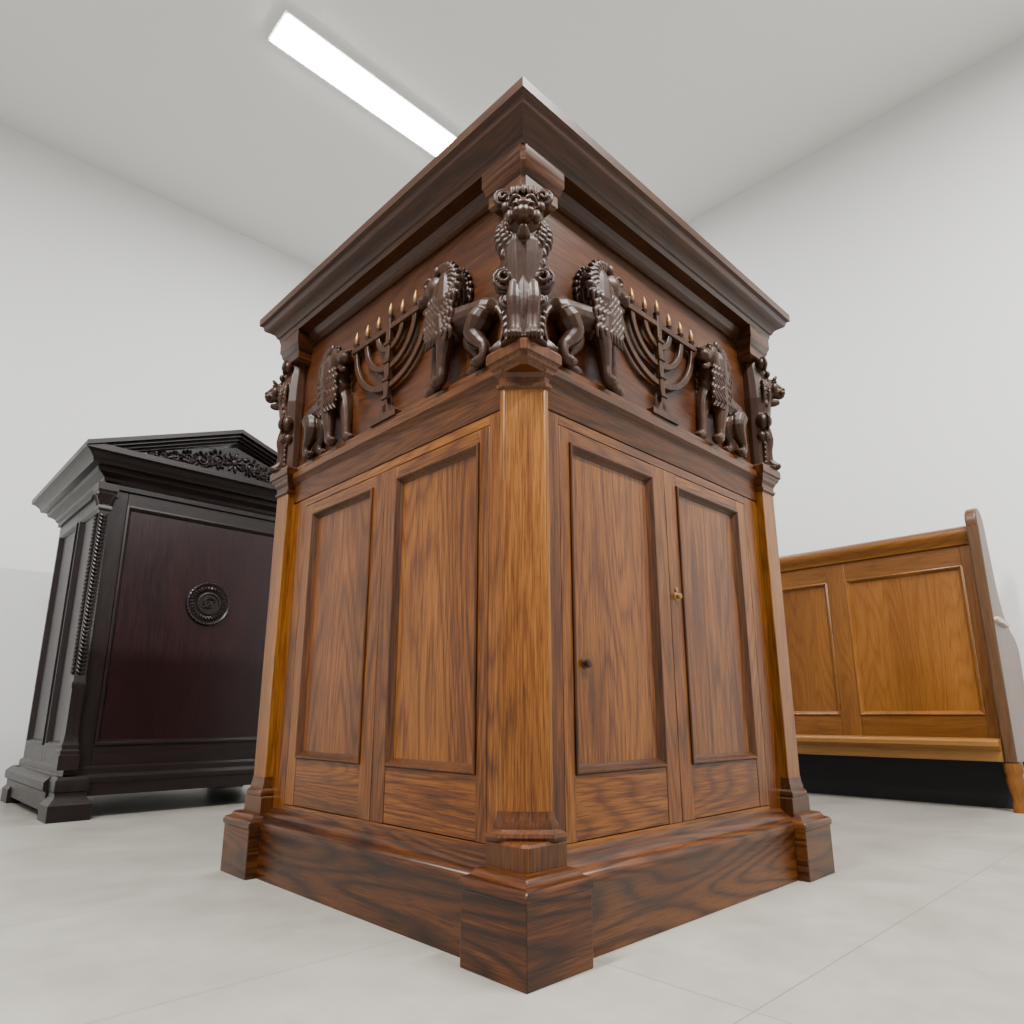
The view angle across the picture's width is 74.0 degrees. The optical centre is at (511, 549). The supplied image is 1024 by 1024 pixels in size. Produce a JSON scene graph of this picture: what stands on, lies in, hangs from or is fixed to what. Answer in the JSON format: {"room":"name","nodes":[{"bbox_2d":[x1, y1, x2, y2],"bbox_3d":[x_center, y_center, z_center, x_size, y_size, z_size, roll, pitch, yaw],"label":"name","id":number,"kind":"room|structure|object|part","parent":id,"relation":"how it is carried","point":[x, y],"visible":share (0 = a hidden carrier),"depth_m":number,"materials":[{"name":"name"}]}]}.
{"room":"house of worship","nodes":[
{"label":"house of worship","id":0,"kind":"room"},
{"bbox_2d":[0,123,314,788],"bbox_3d":[-3.403,-0.753,3.894,7.998,4.100,0.150,12,-18,-41],"label":"wall","id":1,"kind":"structure","parent":0,"point":[126,310],"depth_m":4.56,"materials":[{"name":"white paint"}]},
{"bbox_2d":[0,0,1023,267],"bbox_3d":[-0.501,-3.441,1.724,11.648,0.100,10.727,0,-14,0],"label":"ceiling","id":2,"kind":"structure","parent":0,"point":[190,104],"depth_m":4.06,"materials":[{"name":"white paint"}]},
{"bbox_2d":[267,8,457,156],"bbox_3d":[-0.566,-2.721,4.422,2.030,0.026,0.230,13,-19,-43],"label":"recessed light","id":3,"kind":"object","parent":2,"relation":"in","point":[291,34],"visible":0.59,"depth_m":4.07,"materials":[{"name":"white plastic"}]},
{"bbox_2d":[0,785,1023,1023],"bbox_3d":[-0.501,0.641,0.733,11.648,0.100,10.727,0,-14,0],"label":"floor","id":4,"kind":"structure","parent":0,"point":[128,913],"depth_m":1.21,"materials":[{"name":"grey tile"}]},
{"bbox_2d":[0,429,277,823],"bbox_3d":[-1.704,0.361,3.496,1.260,1.747,1.148,13,-19,-43],"label":"tall cabinet","id":5,"kind":"object","parent":4,"relation":"on","point":[150,669],"visible":0.73,"depth_m":3.06,"materials":[{"name":"black wood"}]},
{"bbox_3d":[-2.214,0.401,3.285,0.019,1.030,0.360,13,-19,-43],"label":"panel","id":6,"kind":"part","parent":5,"relation":"part of","materials":[{"name":"black wood"}]},
{"bbox_3d":[-2.063,0.369,3.143,0.020,1.175,0.890,13,-19,-43],"label":"frame","id":7,"kind":"part","parent":5,"relation":"part of","materials":[{"name":"black wood"}]},
{"bbox_3d":[-1.922,0.330,2.992,0.019,1.030,0.360,13,-19,-43],"label":"panel","id":8,"kind":"part","parent":5,"relation":"part of","materials":[{"name":"black wood"}]},
{"bbox_3d":[-1.707,1.072,3.327,1.056,0.115,0.936,13,-19,-43],"label":"rail","id":9,"kind":"part","parent":5,"relation":"part of","materials":[{"name":"black wood"}]},
{"bbox_3d":[-1.707,-0.184,3.632,1.260,0.161,1.140,13,-19,-43],"label":"cornice","id":10,"kind":"part","parent":5,"relation":"part of","materials":[{"name":"black wood"}]},
{"bbox_3d":[-1.405,0.377,3.174,1.020,1.175,0.020,13,-19,-43],"label":"frame","id":11,"kind":"part","parent":5,"relation":"part of","materials":[{"name":"black wood"}]},
{"bbox_3d":[-1.367,-0.446,3.333,1.260,0.255,0.178,13,-19,-43],"label":"raking cornice","id":12,"kind":"part","parent":5,"relation":"part of","materials":[{"name":"black wood"}]},
{"bbox_3d":[-1.399,0.368,3.170,0.840,1.020,0.017,13,-19,-43],"label":"panel moulding","id":13,"kind":"part","parent":5,"relation":"part of","materials":[{"name":"black wood"}]},
{"bbox_3d":[-1.407,0.370,3.178,0.804,0.984,0.009,13,-19,-43],"label":"panel","id":14,"kind":"part","parent":5,"relation":"part of","materials":[{"name":"brown wood"}]},
{"bbox_2d":[220,76,834,993],"bbox_3d":[0.035,0.046,1.978,1.194,1.644,1.194,13,-19,-43],"label":"synagogue bimah","id":15,"kind":"object","parent":4,"relation":"on","point":[526,711],"visible":1,"depth_m":1.51,"materials":[{"name":"brown wood"}]},
{"bbox_3d":[-0.650,0.660,1.841,0.112,0.095,0.112,13,-19,-43],"label":"post","id":16,"kind":"part","parent":15,"relation":"part of","materials":[{"name":"brown wood"}]},
{"bbox_3d":[-0.651,0.235,1.944,0.085,0.860,0.085,13,-19,-43],"label":"post","id":17,"kind":"part","parent":15,"relation":"part of","materials":[{"name":"brown wood"}]},
{"bbox_3d":[-0.445,0.189,1.709,0.014,0.652,0.302,13,-19,-43],"label":"panel moulding","id":18,"kind":"part","parent":15,"relation":"part of","materials":[{"name":"brown wood"}]},
{"bbox_3d":[-0.434,0.192,1.719,0.016,0.624,0.274,13,-19,-43],"label":"panel","id":19,"kind":"part","parent":15,"relation":"part of","materials":[{"name":"brown wood"}]},
{"bbox_3d":[-0.318,0.202,1.589,0.030,0.838,0.922,13,-19,-43],"label":"frame","id":20,"kind":"part","parent":15,"relation":"part of","materials":[{"name":"brown wood"}]},
{"bbox_3d":[-0.321,-0.260,1.698,0.058,0.110,0.942,13,-19,-43],"label":"frieze rail","id":21,"kind":"part","parent":15,"relation":"part of","materials":[{"name":"brown wood"}]},
{"bbox_3d":[-0.168,0.122,1.430,0.014,0.652,0.295,13,-19,-43],"label":"panel moulding","id":22,"kind":"part","parent":15,"relation":"part of","materials":[{"name":"brown wood"}]},
{"bbox_3d":[-0.157,0.124,1.440,0.016,0.624,0.267,13,-19,-43],"label":"panel","id":23,"kind":"part","parent":15,"relation":"part of","materials":[{"name":"brown wood"}]},
{"bbox_3d":[0.035,-0.685,2.156,1.194,0.140,1.194,13,-19,-43],"label":"cornice","id":24,"kind":"part","parent":15,"relation":"part of","materials":[{"name":"brown wood"}]},
{"bbox_3d":[0.024,0.068,1.257,0.068,0.860,0.068,13,-19,-43],"label":"post","id":25,"kind":"part","parent":15,"relation":"part of","materials":[{"name":"brown wood"}]},
{"bbox_3d":[0.024,0.494,1.155,0.101,0.095,0.101,13,-19,-43],"label":"post","id":26,"kind":"part","parent":15,"relation":"part of","materials":[{"name":"brown wood"}]},
{"bbox_3d":[0.146,0.221,1.325,0.022,0.022,0.019,13,-19,-43],"label":"door knob","id":27,"kind":"part","parent":15,"relation":"part of","materials":[{"name":"brown metal"}]},
{"bbox_3d":[0.211,0.123,1.435,0.267,0.624,0.016,13,-19,-43],"label":"panel","id":28,"kind":"part","parent":15,"relation":"part of","materials":[{"name":"brown wood"}]},
{"bbox_3d":[0.222,0.120,1.424,0.295,0.652,0.014,13,-19,-43],"label":"panel moulding","id":29,"kind":"part","parent":15,"relation":"part of","materials":[{"name":"brown wood"}]},
{"bbox_3d":[0.219,0.165,1.430,0.374,0.797,0.030,13,-19,-43],"label":"door","id":30,"kind":"part","parent":15,"relation":"part of","materials":[{"name":"brown wood"}]},
{"bbox_3d":[0.380,-0.263,1.687,0.942,0.110,0.058,13,-19,-43],"label":"frieze rail","id":31,"kind":"part","parent":15,"relation":"part of","materials":[{"name":"brown wood"}]},
{"bbox_3d":[0.377,0.199,1.578,0.922,0.838,0.030,13,-19,-43],"label":"frame","id":32,"kind":"part","parent":15,"relation":"part of","materials":[{"name":"brown wood"}]},
{"bbox_3d":[0.388,0.103,1.582,0.022,0.033,0.014,13,-19,-43],"label":"door knob","id":33,"kind":"part","parent":15,"relation":"part of","materials":[{"name":"gold metal"}]},
{"bbox_3d":[0.497,0.188,1.704,0.274,0.624,0.016,13,-19,-43],"label":"panel","id":34,"kind":"part","parent":15,"relation":"part of","materials":[{"name":"brown wood"}]},
{"bbox_3d":[0.498,0.229,1.692,0.398,0.797,0.030,13,-19,-43],"label":"door","id":35,"kind":"part","parent":15,"relation":"part of","materials":[{"name":"brown wood"}]},
{"bbox_3d":[0.508,0.186,1.693,0.302,0.652,0.014,13,-19,-43],"label":"panel moulding","id":36,"kind":"part","parent":15,"relation":"part of","materials":[{"name":"brown wood"}]},
{"bbox_3d":[0.722,0.230,1.922,0.085,0.860,0.085,13,-19,-43],"label":"post","id":37,"kind":"part","parent":15,"relation":"part of","materials":[{"name":"brown wood"}]},
{"bbox_3d":[0.721,0.655,1.819,0.112,0.095,0.112,13,-19,-43],"label":"post","id":38,"kind":"part","parent":15,"relation":"part of","materials":[{"name":"brown wood"}]},
{"bbox_2d":[779,508,1023,813],"bbox_3d":[1.601,0.646,3.801,0.520,1.336,1.996,13,-19,-43],"label":"pew","id":39,"kind":"object","parent":4,"relation":"on","point":[909,721],"visible":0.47,"depth_m":3.28,"materials":[{"name":"brown wood"}]},
{"bbox_3d":[1.498,0.554,3.725,0.020,0.648,0.498,13,-19,-43],"label":"panel","id":40,"kind":"part","parent":39,"relation":"part of","materials":[{"name":"brown wood"}]},
{"bbox_3d":[1.485,0.551,3.713,0.018,0.680,0.530,13,-19,-43],"label":"panel moulding","id":41,"kind":"part","parent":39,"relation":"part of","materials":[{"name":"brown wood"}]},
{"bbox_3d":[1.489,0.090,3.828,0.086,0.090,1.870,13,-19,-43],"label":"rail","id":42,"kind":"part","parent":39,"relation":"part of","materials":[{"name":"brown wood"}]},
{"bbox_3d":[1.931,0.449,3.291,0.020,0.648,0.493,13,-19,-43],"label":"panel","id":43,"kind":"part","parent":39,"relation":"part of","materials":[{"name":"brown wood"}]},
{"bbox_3d":[1.918,0.446,3.278,0.018,0.680,0.525,13,-19,-43],"label":"panel moulding","id":44,"kind":"part","parent":39,"relation":"part of","materials":[{"name":"brown wood"}]},
{"bbox_3d":[2.280,0.390,3.170,0.478,1.136,0.048,13,-19,-43],"label":"panel","id":45,"kind":"part","parent":39,"relation":"part of","materials":[{"name":"brown wood"}]},
{"bbox_2d":[687,37,1023,762],"bbox_3d":[2.524,-0.784,3.768,7.999,4.100,0.150,-13,-19,43],"label":"wall","id":46,"kind":"structure","parent":0,"point":[892,251],"depth_m":4.01,"materials":[{"name":"white paint"}]}
]}

